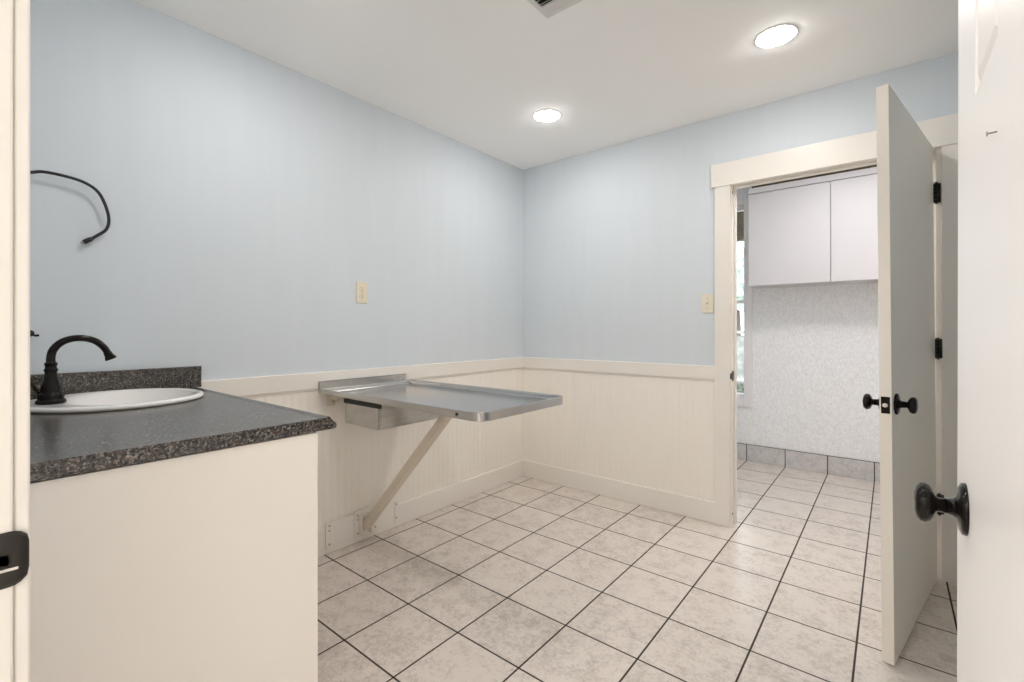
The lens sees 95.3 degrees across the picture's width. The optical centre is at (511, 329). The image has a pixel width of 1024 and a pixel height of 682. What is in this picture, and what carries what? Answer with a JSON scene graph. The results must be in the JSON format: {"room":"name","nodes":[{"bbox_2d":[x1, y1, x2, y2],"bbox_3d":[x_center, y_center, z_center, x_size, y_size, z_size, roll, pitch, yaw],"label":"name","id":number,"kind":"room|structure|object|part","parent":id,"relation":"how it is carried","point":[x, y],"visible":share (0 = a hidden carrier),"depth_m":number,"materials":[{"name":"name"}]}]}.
{"room":"veterinary clinic","nodes":[
{"label":"veterinary clinic","id":0,"kind":"room"},
{"bbox_2d":[30,0,522,380],"bbox_3d":[-0.863,-0.057,2.639,0.100,2.440,3.125,0,0,39],"label":"wall","id":1,"kind":"structure","parent":0,"point":[248,196],"depth_m":2.09,"materials":[{"name":"blue paint"}]},
{"bbox_2d":[30,330,38,336],"bbox_3d":[-1.632,0.013,1.590,0.041,0.022,0.022,0,0,21],"label":"wall hook","id":2,"kind":"object","parent":1,"relation":"attached to","point":[32,333],"visible":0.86,"depth_m":1.59,"materials":[{"name":"brown metal"}]},
{"bbox_2d":[30,170,110,244],"bbox_3d":[-1.599,-0.427,1.618,0.039,0.239,0.321,0,0,44],"label":"cable","id":3,"kind":"object","parent":1,"relation":"attached to","point":[89,239],"visible":0.89,"depth_m":1.69,"materials":[{"name":"black plastic"}]},
{"bbox_2d":[198,357,523,397],"bbox_3d":[-0.817,0.265,2.602,0.018,0.095,2.895,0,0,39],"label":"chair rail","id":4,"kind":"object","parent":1,"relation":"attached to","point":[261,386],"visible":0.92,"depth_m":2.45,"materials":[{"name":"beige paint"}]},
{"bbox_2d":[356,282,367,302],"bbox_3d":[-0.832,-0.206,2.592,0.010,0.117,0.072,0,0,39],"label":"power outlet","id":5,"kind":"object","parent":1,"relation":"attached to","point":[361,287],"visible":1,"depth_m":2.59,"materials":[{"name":"beige plastic"}]},
{"bbox_2d":[248,369,522,531],"bbox_3d":[-0.824,0.678,2.602,0.008,0.770,2.887,0,0,39],"label":"wainscot","id":6,"kind":"structure","parent":1,"relation":"attached to","point":[357,464],"depth_m":2.78,"materials":[{"name":"white paint"}]},
{"bbox_2d":[318,460,523,556],"bbox_3d":[-0.817,1.099,2.602,0.018,0.128,2.895,0,0,39],"label":"baseboard","id":7,"kind":"structure","parent":1,"relation":"attached to","point":[414,508],"depth_m":3.04,"materials":[{"name":"beige paint"}]},
{"bbox_2d":[318,373,562,549],"bbox_3d":[-0.371,0.699,2.257,1.128,0.872,0.588,0,0,39],"label":"exam table","id":8,"kind":"object","parent":1,"relation":"attached to","point":[384,401],"visible":1,"depth_m":2.30,"materials":[{"name":"silver metal"}]},
{"bbox_3d":[-0.820,1.067,2.580,0.006,0.128,0.452,0,0,39],"label":"wall plate","id":9,"kind":"part","parent":8,"relation":"part of","materials":[{"name":"beige paint"}]},
{"bbox_2d":[318,379,562,421],"bbox_3d":[-0.367,0.319,2.254,1.118,0.036,0.588,0,0,39],"label":"tray","id":10,"kind":"object","parent":8,"relation":"on","point":[464,402],"depth_m":2.20,"materials":[{"name":"silver metal"}]},
{"bbox_2d":[133,0,957,169],"bbox_3d":[0.304,-1.327,1.618,3.200,0.100,3.010,0,0,39],"label":"ceiling","id":11,"kind":"structure","parent":0,"point":[475,74],"depth_m":2.14,"materials":[{"name":"white paint"}]},
{"bbox_2d":[533,109,560,121],"bbox_3d":[0.209,-1.273,2.790,0.172,0.016,0.172,0,0,39],"label":"recessed light","id":12,"kind":"object","parent":11,"relation":"in","point":[545,115],"visible":1,"depth_m":2.77,"materials":[{"name":"white"}]},
{"bbox_2d":[536,111,557,121],"bbox_3d":[0.209,-1.271,2.790,0.136,0.013,0.136,0,0,39],"label":"diffuser","id":13,"kind":"object","parent":12,"relation":"attached to","point":[541,116],"depth_m":2.77,"materials":[{"name":"white plastic"}]},
{"bbox_2d":[527,0,582,18],"bbox_3d":[0.167,-1.271,1.691,0.310,0.015,0.310,0,0,39],"label":"ceiling vent","id":14,"kind":"object","parent":11,"relation":"in","point":[548,8],"visible":1,"depth_m":1.83,"materials":[{"name":"white metal"}]},
{"bbox_2d":[754,24,798,48],"bbox_3d":[1.150,-1.273,2.035,0.172,0.016,0.172,0,0,39],"label":"recessed light","id":15,"kind":"object","parent":11,"relation":"in","point":[781,34],"visible":1,"depth_m":2.02,"materials":[{"name":"white"}]},
{"bbox_2d":[758,26,793,46],"bbox_3d":[1.150,-1.271,2.035,0.136,0.013,0.136,0,0,39],"label":"diffuser","id":16,"kind":"object","parent":15,"relation":"attached to","point":[774,36],"depth_m":2.02,"materials":[{"name":"white plastic"}]},
{"bbox_2d":[318,459,956,681],"bbox_3d":[0.245,1.213,1.466,4.500,0.100,6.680,0,0,39],"label":"floor","id":17,"kind":"structure","parent":0,"point":[522,579],"depth_m":2.03,"materials":[{"name":"tile"}]},
{"bbox_2d":[30,432,317,681],"bbox_3d":[-1.124,0.721,1.371,1.054,0.884,0.594,0,0,39],"label":"base cabinet","id":18,"kind":"object","parent":17,"relation":"on","point":[200,566],"visible":0.68,"depth_m":1.02,"materials":[{"name":"white"}]},
{"bbox_2d":[30,366,336,481],"bbox_3d":[-1.112,0.214,1.395,1.080,0.121,0.648,0,0,39],"label":"countertop","id":19,"kind":"structure","parent":18,"relation":"on","point":[61,444],"depth_m":1.20,"materials":[{"name":"laminate"}]},
{"bbox_2d":[30,335,116,404],"bbox_3d":[-1.383,0.121,1.468,0.071,0.210,0.220,0,0,39],"label":"faucet","id":20,"kind":"object","parent":19,"relation":"on","point":[51,392],"visible":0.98,"depth_m":1.43,"materials":[{"name":"black metal"}]},
{"bbox_3d":[-1.441,0.168,1.406,0.008,0.075,0.039,0,0,44],"label":"lift rod","id":21,"kind":"part","parent":20,"relation":"part of","materials":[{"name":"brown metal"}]},
{"bbox_3d":[-1.371,0.060,1.483,0.022,0.088,0.155,0,0,39],"label":"spout","id":22,"kind":"part","parent":20,"relation":"part of","materials":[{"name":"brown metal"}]},
{"bbox_2d":[30,388,203,413],"bbox_3d":[-1.326,0.293,1.574,0.480,0.136,0.484,0,0,39],"label":"sink","id":23,"kind":"object","parent":19,"relation":"in","point":[111,400],"visible":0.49,"depth_m":1.64,"materials":[{"name":"white ceramic"}]},
{"bbox_2d":[523,51,957,365],"bbox_3d":[1.328,-0.057,2.800,3.100,2.440,0.115,0,0,39],"label":"wall","id":24,"kind":"structure","parent":0,"point":[619,239],"depth_m":3.06,"materials":[{"name":"blue paint"}]},
{"bbox_2d":[523,367,714,501],"bbox_3d":[0.654,0.678,3.267,1.465,0.770,0.008,0,0,39],"label":"wainscot","id":25,"kind":"structure","parent":24,"relation":"attached to","point":[656,433],"depth_m":3.15,"materials":[{"name":"white paint"}]},
{"bbox_2d":[523,357,714,381],"bbox_3d":[0.655,0.265,3.260,1.454,0.095,0.018,0,0,39],"label":"chair rail","id":26,"kind":"object","parent":24,"relation":"attached to","point":[639,369],"visible":1,"depth_m":3.16,"materials":[{"name":"beige paint"}]},
{"bbox_2d":[524,460,714,523],"bbox_3d":[0.658,1.099,3.258,1.447,0.128,0.018,0,0,39],"label":"baseboard","id":27,"kind":"structure","parent":24,"relation":"attached to","point":[692,507],"depth_m":3.15,"materials":[{"name":"beige paint"}]},
{"bbox_2d":[702,294,713,312],"bbox_3d":[1.184,-0.159,2.832,0.070,0.116,0.019,0,0,39],"label":"light switch","id":28,"kind":"object","parent":24,"relation":"attached to","point":[707,299],"visible":1,"depth_m":2.83,"materials":[{"name":"beige plastic"}]},
{"bbox_2d":[711,113,957,583],"bbox_3d":[1.678,0.089,2.499,1.132,2.148,0.140,0,0,39],"label":"door frame","id":29,"kind":"structure","parent":24,"relation":"attached to","point":[949,153],"depth_m":2.41,"materials":[{"name":"beige paint"}]},
{"bbox_3d":[1.299,0.274,2.756,0.008,0.057,0.056,0,0,39],"label":"strike plate","id":30,"kind":"part","parent":29,"relation":"part of","materials":[{"name":"grey metal"}]},
{"bbox_2d":[862,83,943,665],"bbox_3d":[1.625,0.151,1.902,0.890,2.004,0.152,0,0,-40],"label":"door","id":31,"kind":"structure","parent":24,"relation":"in","point":[907,192],"depth_m":1.74,"materials":[{"name":"white paint"}]},
{"bbox_3d":[1.294,0.262,1.619,0.004,0.058,0.025,0,0,-41],"label":"latch plate","id":32,"kind":"part","parent":31,"relation":"part of","materials":[{"name":"black metal"}]},
{"bbox_3d":[1.359,0.262,1.637,0.075,0.075,0.021,0,0,-40],"label":"knob","id":33,"kind":"part","parent":31,"relation":"part of","materials":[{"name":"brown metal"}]},
{"bbox_2d":[737,186,879,462],"bbox_3d":[2.325,-0.057,4.028,4.300,2.440,0.120,0,0,39],"label":"wall","id":34,"kind":"structure","parent":0,"point":[816,348],"depth_m":3.82,"materials":[{"name":"white paint"}]},
{"bbox_2d":[737,197,752,407],"bbox_3d":[1.736,-0.242,4.471,1.044,1.859,0.100,0,0,39],"label":"window","id":35,"kind":"structure","parent":34,"relation":"in","point":[746,400],"depth_m":4.13,"materials":[{"name":"white paint"}]},
{"bbox_3d":[1.754,-0.250,4.492,0.908,1.706,0.044,0,0,39],"label":"sash","id":36,"kind":"part","parent":35,"relation":"part of","materials":[{"name":"white paint"}]},
{"bbox_2d":[737,443,879,481],"bbox_3d":[2.284,1.088,3.978,4.300,0.149,0.011,0,0,39],"label":"baseboard","id":37,"kind":"structure","parent":34,"relation":"attached to","point":[833,465],"depth_m":3.83,"materials":[{"name":"tile"}]},
{"bbox_2d":[749,165,877,288],"bbox_3d":[2.483,-0.818,3.617,1.120,0.918,0.320,0,0,39],"label":"upper cabinet","id":38,"kind":"object","parent":34,"relation":"attached to","point":[822,229],"visible":0.61,"depth_m":3.56,"materials":[{"name":"white laminate"}]},
{"bbox_3d":[2.170,-0.733,3.677,0.558,0.748,0.018,0,0,39],"label":"door","id":39,"kind":"part","parent":38,"relation":"part of","materials":[{"name":"white laminate"}]},
{"bbox_3d":[2.389,-1.137,3.501,1.120,0.045,0.017,0,0,39],"label":"rail","id":40,"kind":"part","parent":38,"relation":"part of","materials":[{"name":"white laminate"}]},
{"bbox_3d":[2.607,-0.733,3.322,0.556,0.748,0.018,0,0,39],"label":"door","id":41,"kind":"part","parent":38,"relation":"part of","materials":[{"name":"white laminate"}]},
{"bbox_3d":[-0.608,-0.057,0.494,3.200,2.440,0.115,0,0,39],"label":"wall","id":42,"kind":"structure","parent":0,"visible":0},
{"bbox_2d":[0,0,29,681],"bbox_3d":[-0.296,0.140,0.250,1.032,2.046,0.129,0,0,39],"label":"door frame","id":43,"kind":"structure","parent":42,"relation":"attached to","point":[21,8],"depth_m":0.56,"materials":[{"name":"beige paint"}]},
{"bbox_3d":[-0.601,0.273,0.549,0.005,0.066,0.048,0,0,31],"label":"strike plate","id":44,"kind":"part","parent":43,"relation":"part of","materials":[{"name":"brown metal"}]},
{"bbox_2d":[914,0,1023,681],"bbox_3d":[0.402,0.154,0.343,0.143,1.998,0.933,0,0,39],"label":"door","id":45,"kind":"structure","parent":42,"relation":"in","point":[987,506],"depth_m":0.48,"materials":[{"name":"white paint"}]},
{"bbox_3d":[0.606,0.243,0.636,0.019,0.069,0.069,0,0,39],"label":"knob","id":46,"kind":"part","parent":45,"relation":"part of","materials":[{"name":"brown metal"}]},
{"label":"outside","id":47,"kind":"structure","parent":0,"visible":0},
{"bbox_3d":[5.226,1.253,14.823,22.000,0.140,20.300,0,0,39],"label":"floor","id":48,"kind":"structure","parent":47,"visible":0},
{"bbox_2d":[737,248,743,334],"bbox_3d":[7.516,-0.781,15.692,2.464,3.938,2.468,0,0,39],"label":"tree","id":49,"kind":"object","parent":48,"relation":"on","point":[740,255],"visible":0.15,"depth_m":14.71,"materials":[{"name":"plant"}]},
{"bbox_2d":[737,331,743,378],"bbox_3d":[5.409,0.603,11.198,3.200,1.160,0.400,0,0,39],"label":"wall","id":50,"kind":"structure","parent":48,"relation":"on","point":[740,338],"depth_m":11.02,"materials":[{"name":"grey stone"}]},
{"bbox_2d":[737,383,743,392],"bbox_3d":[2.536,0.871,5.271,0.560,0.624,0.655,0,0,-42],"label":"shrub","id":51,"kind":"object","parent":48,"relation":"on","point":[740,387],"visible":0.03,"depth_m":5.05,"materials":[{"name":"green plant"}]},
{"bbox_2d":[737,378,743,383],"bbox_3d":[3.358,0.963,7.002,1.400,0.440,0.400,0,0,39],"label":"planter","id":52,"kind":"object","parent":48,"relation":"on","point":[739,380],"visible":0.02,"depth_m":6.82,"materials":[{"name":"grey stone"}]},
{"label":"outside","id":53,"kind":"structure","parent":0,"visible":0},
{"bbox_2d":[737,211,743,241],"bbox_3d":[2.175,-1.217,4.717,7.000,0.560,0.740,0,0,39],"label":"beam","id":54,"kind":"structure","parent":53,"point":[740,215],"depth_m":4.89,"materials":[{"name":"brown wood"}]}
]}

